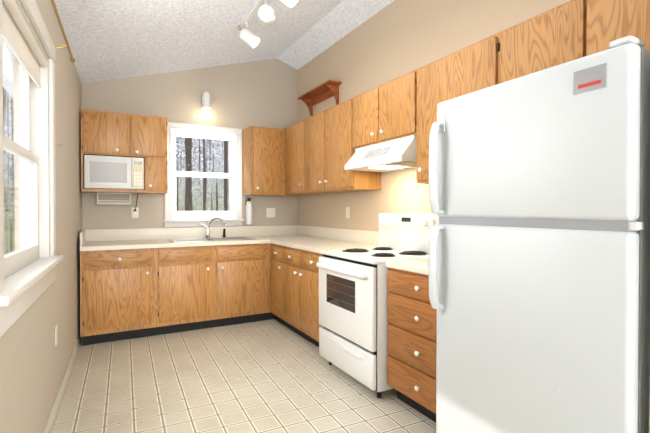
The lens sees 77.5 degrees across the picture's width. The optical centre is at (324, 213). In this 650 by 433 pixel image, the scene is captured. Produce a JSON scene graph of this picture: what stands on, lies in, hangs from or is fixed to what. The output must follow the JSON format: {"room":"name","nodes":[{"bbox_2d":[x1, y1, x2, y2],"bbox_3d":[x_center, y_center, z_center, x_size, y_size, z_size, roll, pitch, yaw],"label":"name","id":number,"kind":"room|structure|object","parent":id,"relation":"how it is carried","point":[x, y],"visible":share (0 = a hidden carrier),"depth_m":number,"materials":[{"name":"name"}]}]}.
{"room":"kitchen","nodes":[
{"label":"kitchen","id":0,"kind":"room"},
{"bbox_2d":[0,0,81,432],"bbox_3d":[-0.573,-0.477,0.112,0.160,3.450,9.450,0,1,-26],"label":"wall","id":1,"kind":"structure","parent":0,"point":[34,360],"depth_m":2.52,"materials":[{"name":"paint"}]},
{"bbox_2d":[0,0,63,336],"bbox_3d":[-1.371,-0.288,1.817,0.185,1.375,1.300,0,1,-26],"label":"window","id":2,"kind":"structure","parent":1,"relation":"in","point":[27,273],"depth_m":2.13,"materials":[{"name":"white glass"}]},
{"bbox_2d":[2,0,47,87],"bbox_3d":[-1.357,-0.777,1.819,0.046,0.162,1.010,0,1,-26],"label":"roller blind","id":3,"kind":"object","parent":2,"relation":"attached to","point":[19,38],"visible":1,"depth_m":1.82,"materials":[{"name":"white fabric"}]},
{"bbox_2d":[55,324,57,345],"bbox_3d":[-1.670,0.754,2.523,0.006,0.115,0.070,0,1,-26],"label":"electrical outlet","id":4,"kind":"object","parent":1,"relation":"attached to","point":[56,334],"visible":1,"depth_m":2.50,"materials":[{"name":"plastic"}]},
{"bbox_2d":[44,340,78,432],"bbox_3d":[-0.347,1.208,-0.129,0.014,0.085,8.385,0,1,-27],"label":"baseboard","id":5,"kind":"structure","parent":1,"relation":"attached to","point":[53,413],"depth_m":2.63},
{"bbox_2d":[51,0,74,61],"bbox_3d":[-1.335,-1.000,1.928,0.095,0.076,1.751,0,1,-26],"label":"curtain rod","id":6,"kind":"object","parent":1,"relation":"attached to","point":[72,58],"visible":0.92,"depth_m":2.29,"materials":[{"name":"gold metal"}]},
{"bbox_2d":[80,230,83,244],"bbox_3d":[-2.321,0.230,3.880,0.021,0.125,0.613,0,1,-29],"label":"backsplash","id":7,"kind":"structure","parent":1,"relation":"attached to","point":[82,232],"depth_m":3.64,"materials":[{"name":"beige laminate"}]},
{"bbox_2d":[81,58,297,229],"bbox_3d":[-1.551,-0.527,4.761,3.230,3.450,0.160,0,1,-29],"label":"wall","id":8,"kind":"structure","parent":0,"point":[260,93],"depth_m":4.72,"materials":[{"name":"paint"}]},
{"bbox_2d":[81,109,167,193],"bbox_3d":[-2.061,-0.614,4.189,0.781,0.795,0.346,0,1,-29],"label":"upper cabinet","id":9,"kind":"object","parent":8,"relation":"attached to","point":[123,152],"visible":1,"depth_m":4.05,"materials":[{"name":"brown wood"}]},
{"bbox_2d":[97,192,130,203],"bbox_3d":[-2.174,-0.155,4.179,0.305,0.118,0.130,0,1,-29],"label":"paper towel holder","id":10,"kind":"object","parent":9,"relation":"attached to","point":[107,201],"visible":1,"depth_m":4.14,"materials":[{"name":"white plastic"}]},
{"bbox_2d":[84,155,143,189],"bbox_3d":[-2.146,-0.408,4.135,0.525,0.321,0.311,0,1,-29],"label":"microwave","id":11,"kind":"object","parent":9,"relation":"in","point":[101,172],"depth_m":4.00,"materials":[{"name":"plastic"}]},
{"bbox_2d":[131,194,138,217],"bbox_3d":[-2.048,-0.085,4.372,0.070,0.265,0.054,0,1,-29],"label":"electrical outlet","id":12,"kind":"object","parent":8,"relation":"attached to","point":[134,212],"visible":1,"depth_m":4.38,"materials":[{"name":"plastic"}]},
{"bbox_2d":[84,225,295,240],"bbox_3d":[-1.419,0.221,4.734,2.424,0.125,0.021,0,1,-29],"label":"backsplash","id":13,"kind":"structure","parent":8,"relation":"attached to","point":[237,231],"depth_m":4.57,"materials":[{"name":"beige laminate"}]},
{"bbox_2d":[163,122,243,226],"bbox_3d":[-1.427,-0.439,4.779,0.915,1.180,0.170,0,1,-29],"label":"window","id":14,"kind":"structure","parent":8,"relation":"in","point":[231,217],"depth_m":4.77,"materials":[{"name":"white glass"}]},
{"bbox_2d":[201,91,210,109],"bbox_3d":[-1.371,-1.310,4.683,0.100,0.203,0.135,0,1,-29],"label":"sconce","id":15,"kind":"object","parent":8,"relation":"attached to","point":[206,99],"visible":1,"depth_m":4.63,"materials":[{"name":"ceramic"}]},
{"bbox_2d":[245,196,252,223],"bbox_3d":[-0.935,-0.041,4.960,0.092,0.343,0.092,0,1,-29],"label":"fire extinguisher","id":16,"kind":"object","parent":8,"relation":"attached to","point":[249,211],"visible":0.96,"depth_m":4.93,"materials":[{"name":"metal"}]},
{"bbox_2d":[243,126,282,195],"bbox_3d":[-0.741,-0.621,4.928,0.435,0.795,0.316,0,1,-29],"label":"upper cabinet","id":17,"kind":"object","parent":8,"relation":"attached to","point":[262,146],"depth_m":4.79,"materials":[{"name":"brown wood"}]},
{"bbox_2d":[266,208,274,217],"bbox_3d":[-0.686,-0.011,5.142,0.120,0.120,0.011,0,1,-29],"label":"switch plate","id":18,"kind":"object","parent":8,"relation":"attached to","point":[270,212],"visible":1,"depth_m":5.14,"materials":[{"name":"plastic"}]},
{"bbox_2d":[2,0,393,97],"bbox_3d":[0.602,-1.622,0.706,3.330,1.015,9.400,0,1,-29],"label":"ceiling","id":19,"kind":"structure","parent":0,"point":[112,39],"depth_m":3.68,"materials":[{"name":"white paint"}]},
{"bbox_2d":[237,0,297,47],"bbox_3d":[-0.250,-1.579,2.814,0.188,0.248,2.115,0,1,-29],"label":"track light","id":20,"kind":"object","parent":19,"relation":"attached to","point":[251,38],"visible":1,"depth_m":3.35,"materials":[{"name":"metal"}]},
{"bbox_2d":[51,319,435,432],"bbox_3d":[0.696,1.290,0.846,3.600,0.100,9.500,0,1,-29],"label":"floor","id":21,"kind":"structure","parent":0,"point":[270,376],"depth_m":2.79,"materials":[{"name":"tile"}]},
{"bbox_2d":[80,249,159,345],"bbox_3d":[-2.062,0.768,4.049,0.631,0.875,0.616,0,1,-29],"label":"base cabinet","id":22,"kind":"object","parent":21,"relation":"on","point":[140,282],"depth_m":3.78,"materials":[{"name":"brown wood"}]},
{"bbox_2d":[156,245,267,334],"bbox_3d":[-1.265,0.763,4.485,1.186,0.875,0.616,0,1,-29],"label":"base cabinet","id":23,"kind":"object","parent":21,"relation":"on","point":[198,286],"depth_m":4.21,"materials":[{"name":"brown wood"}]},
{"bbox_2d":[80,237,259,252],"bbox_3d":[-1.606,0.307,4.283,1.662,0.039,0.634,0,1,-29],"label":"countertop","id":24,"kind":"structure","parent":23,"relation":"on","point":[88,246],"depth_m":4.00,"materials":[{"name":"beige laminate"}]},
{"bbox_2d":[168,237,255,240],"bbox_3d":[-1.250,0.362,4.480,0.874,0.166,0.494,0,1,-29],"label":"sink","id":25,"kind":"object","parent":24,"relation":"in","point":[169,238],"depth_m":4.57,"materials":[{"name":"silver metal"}]},
{"bbox_2d":[200,217,227,236],"bbox_3d":[-1.266,0.159,4.633,0.297,0.236,0.166,0,1,-29],"label":"faucet","id":26,"kind":"object","parent":24,"relation":"on","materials":[{"name":"silver metal"}]},
{"bbox_2d":[256,233,378,252],"bbox_3d":[-0.225,0.307,4.284,0.762,0.039,1.959,0,1,-29],"label":"countertop","id":27,"kind":"structure","parent":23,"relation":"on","point":[318,243],"depth_m":4.08,"materials":[{"name":"beige laminate"}]},
{"bbox_2d":[268,241,279,321],"bbox_3d":[-0.238,0.764,4.455,0.626,0.875,0.350,0,1,-29],"label":"base cabinet","id":28,"kind":"object","parent":21,"relation":"on","point":[273,249],"depth_m":4.39,"materials":[{"name":"brown wood"}]},
{"bbox_2d":[280,245,295,332],"bbox_3d":[-0.061,0.767,4.131,0.626,0.875,0.389,0,1,-29],"label":"base cabinet","id":29,"kind":"object","parent":21,"relation":"on","point":[287,252],"depth_m":4.05,"materials":[{"name":"brown wood"}]},
{"bbox_2d":[296,249,322,346],"bbox_3d":[0.169,0.772,3.711,0.626,0.875,0.568,0,1,-29],"label":"base cabinet","id":30,"kind":"object","parent":21,"relation":"on","point":[307,272],"depth_m":3.66,"materials":[{"name":"brown wood"}]},
{"bbox_2d":[316,213,438,397],"bbox_3d":[0.416,0.608,3.088,0.755,1.215,0.756,0,1,-29],"label":"stove","id":31,"kind":"object","parent":21,"relation":"on","point":[353,292],"visible":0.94,"depth_m":2.88,"materials":[{"name":"metal"}]},
{"bbox_2d":[386,258,436,422],"bbox_3d":[0.820,0.702,2.487,0.656,1.040,0.672,0,1,-29],"label":"base cabinet","id":32,"kind":"object","parent":21,"relation":"on","point":[411,341],"visible":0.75,"depth_m":2.43,"materials":[{"name":"brown wood"}]},
{"bbox_2d":[428,36,649,432],"bbox_3d":[1.054,0.347,1.734,0.912,1.767,0.804,0,1,-29],"label":"fridge","id":33,"kind":"object","parent":21,"relation":"on","point":[539,250],"visible":1,"depth_m":1.42,"materials":[{"name":"white metal"}]},
{"bbox_2d":[298,0,570,231],"bbox_3d":[1.831,-0.492,1.482,0.160,3.450,9.160,0,1,-29],"label":"wall","id":34,"kind":"structure","parent":0,"point":[394,39],"depth_m":3.59,"materials":[{"name":"paint"}]},
{"bbox_2d":[283,120,302,194],"bbox_3d":[-0.207,-0.632,4.702,0.322,0.802,0.501,0,1,-29],"label":"upper cabinet","id":35,"kind":"object","parent":34,"relation":"attached to","point":[293,134],"depth_m":4.65,"materials":[{"name":"brown wood"}]},
{"bbox_2d":[297,80,341,115],"bbox_3d":[-0.080,-1.291,4.628,0.162,0.230,0.790,0,1,-29],"label":"wall shelf","id":36,"kind":"object","parent":34,"relation":"attached to","point":[310,99],"visible":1,"depth_m":4.60,"materials":[{"name":"brown wood"}]},
{"bbox_2d":[303,111,338,194],"bbox_3d":[0.023,-0.628,4.280,0.322,0.802,0.460,0,1,-29],"label":"upper cabinet","id":37,"kind":"object","parent":34,"relation":"attached to","point":[313,154],"depth_m":4.22,"materials":[{"name":"brown wood"}]},
{"bbox_2d":[296,225,378,244],"bbox_3d":[0.106,0.224,4.451,0.021,0.125,1.938,0,1,-29],"label":"backsplash","id":38,"kind":"structure","parent":34,"relation":"attached to","point":[365,237],"depth_m":4.30,"materials":[{"name":"beige laminate"}]},
{"bbox_2d":[346,207,349,217],"bbox_3d":[0.237,-0.009,4.228,0.008,0.115,0.070,0,1,-29],"label":"electrical outlet","id":39,"kind":"object","parent":34,"relation":"attached to","point":[347,212],"visible":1,"depth_m":4.22,"materials":[{"name":"plastic"}]},
{"bbox_2d":[323,99,380,191],"bbox_3d":[0.254,-0.623,3.857,0.322,0.802,0.504,0,1,-29],"label":"upper cabinet","id":40,"kind":"object","parent":34,"relation":"attached to","point":[337,152],"depth_m":3.74,"materials":[{"name":"brown wood"}]},
{"bbox_2d":[351,88,374,151],"bbox_3d":[0.469,-0.790,3.463,0.322,0.460,0.391,0,1,-29],"label":"upper cabinet","id":41,"kind":"object","parent":34,"relation":"attached to","point":[362,105],"depth_m":3.40,"materials":[{"name":"brown wood"}]},
{"bbox_2d":[345,135,416,171],"bbox_3d":[0.538,-0.460,3.219,0.436,0.191,0.752,0,1,-29],"label":"range hood","id":42,"kind":"object","parent":41,"relation":"attached to","point":[394,155],"visible":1,"depth_m":3.07,"materials":[{"name":"metal"}]},
{"bbox_2d":[375,72,410,143],"bbox_3d":[0.667,-0.786,3.101,0.322,0.460,0.434,0,1,-29],"label":"upper cabinet","id":43,"kind":"object","parent":34,"relation":"attached to","point":[392,98],"depth_m":3.05,"materials":[{"name":"brown wood"}]},
{"bbox_2d":[411,34,494,183],"bbox_3d":[0.934,-0.610,2.614,0.322,0.802,0.680,0,1,-29],"label":"upper cabinet","id":44,"kind":"object","parent":34,"relation":"attached to","point":[470,69],"depth_m":2.61,"materials":[{"name":"brown wood"}]},
{"bbox_2d":[495,0,578,84],"bbox_3d":[1.207,-0.790,2.113,0.322,0.432,0.458,0,1,-29],"label":"upper cabinet","id":45,"kind":"object","parent":34,"relation":"attached to","point":[548,39],"depth_m":2.03,"materials":[{"name":"brown wood"}]},
{"bbox_2d":[579,0,649,57],"bbox_3d":[1.428,-0.785,1.709,0.322,0.432,0.462,0,1,-29],"label":"upper cabinet","id":46,"kind":"object","parent":34,"relation":"attached to","point":[601,22],"depth_m":1.75,"materials":[{"name":"brown wood"}]},
{"label":"outside","id":47,"kind":"structure","parent":0,"visible":0},
{"bbox_2d":[3,87,229,254],"bbox_3d":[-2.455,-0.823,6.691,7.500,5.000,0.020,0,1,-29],"label":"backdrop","id":48,"kind":"structure","parent":47,"point":[191,150],"depth_m":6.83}
]}

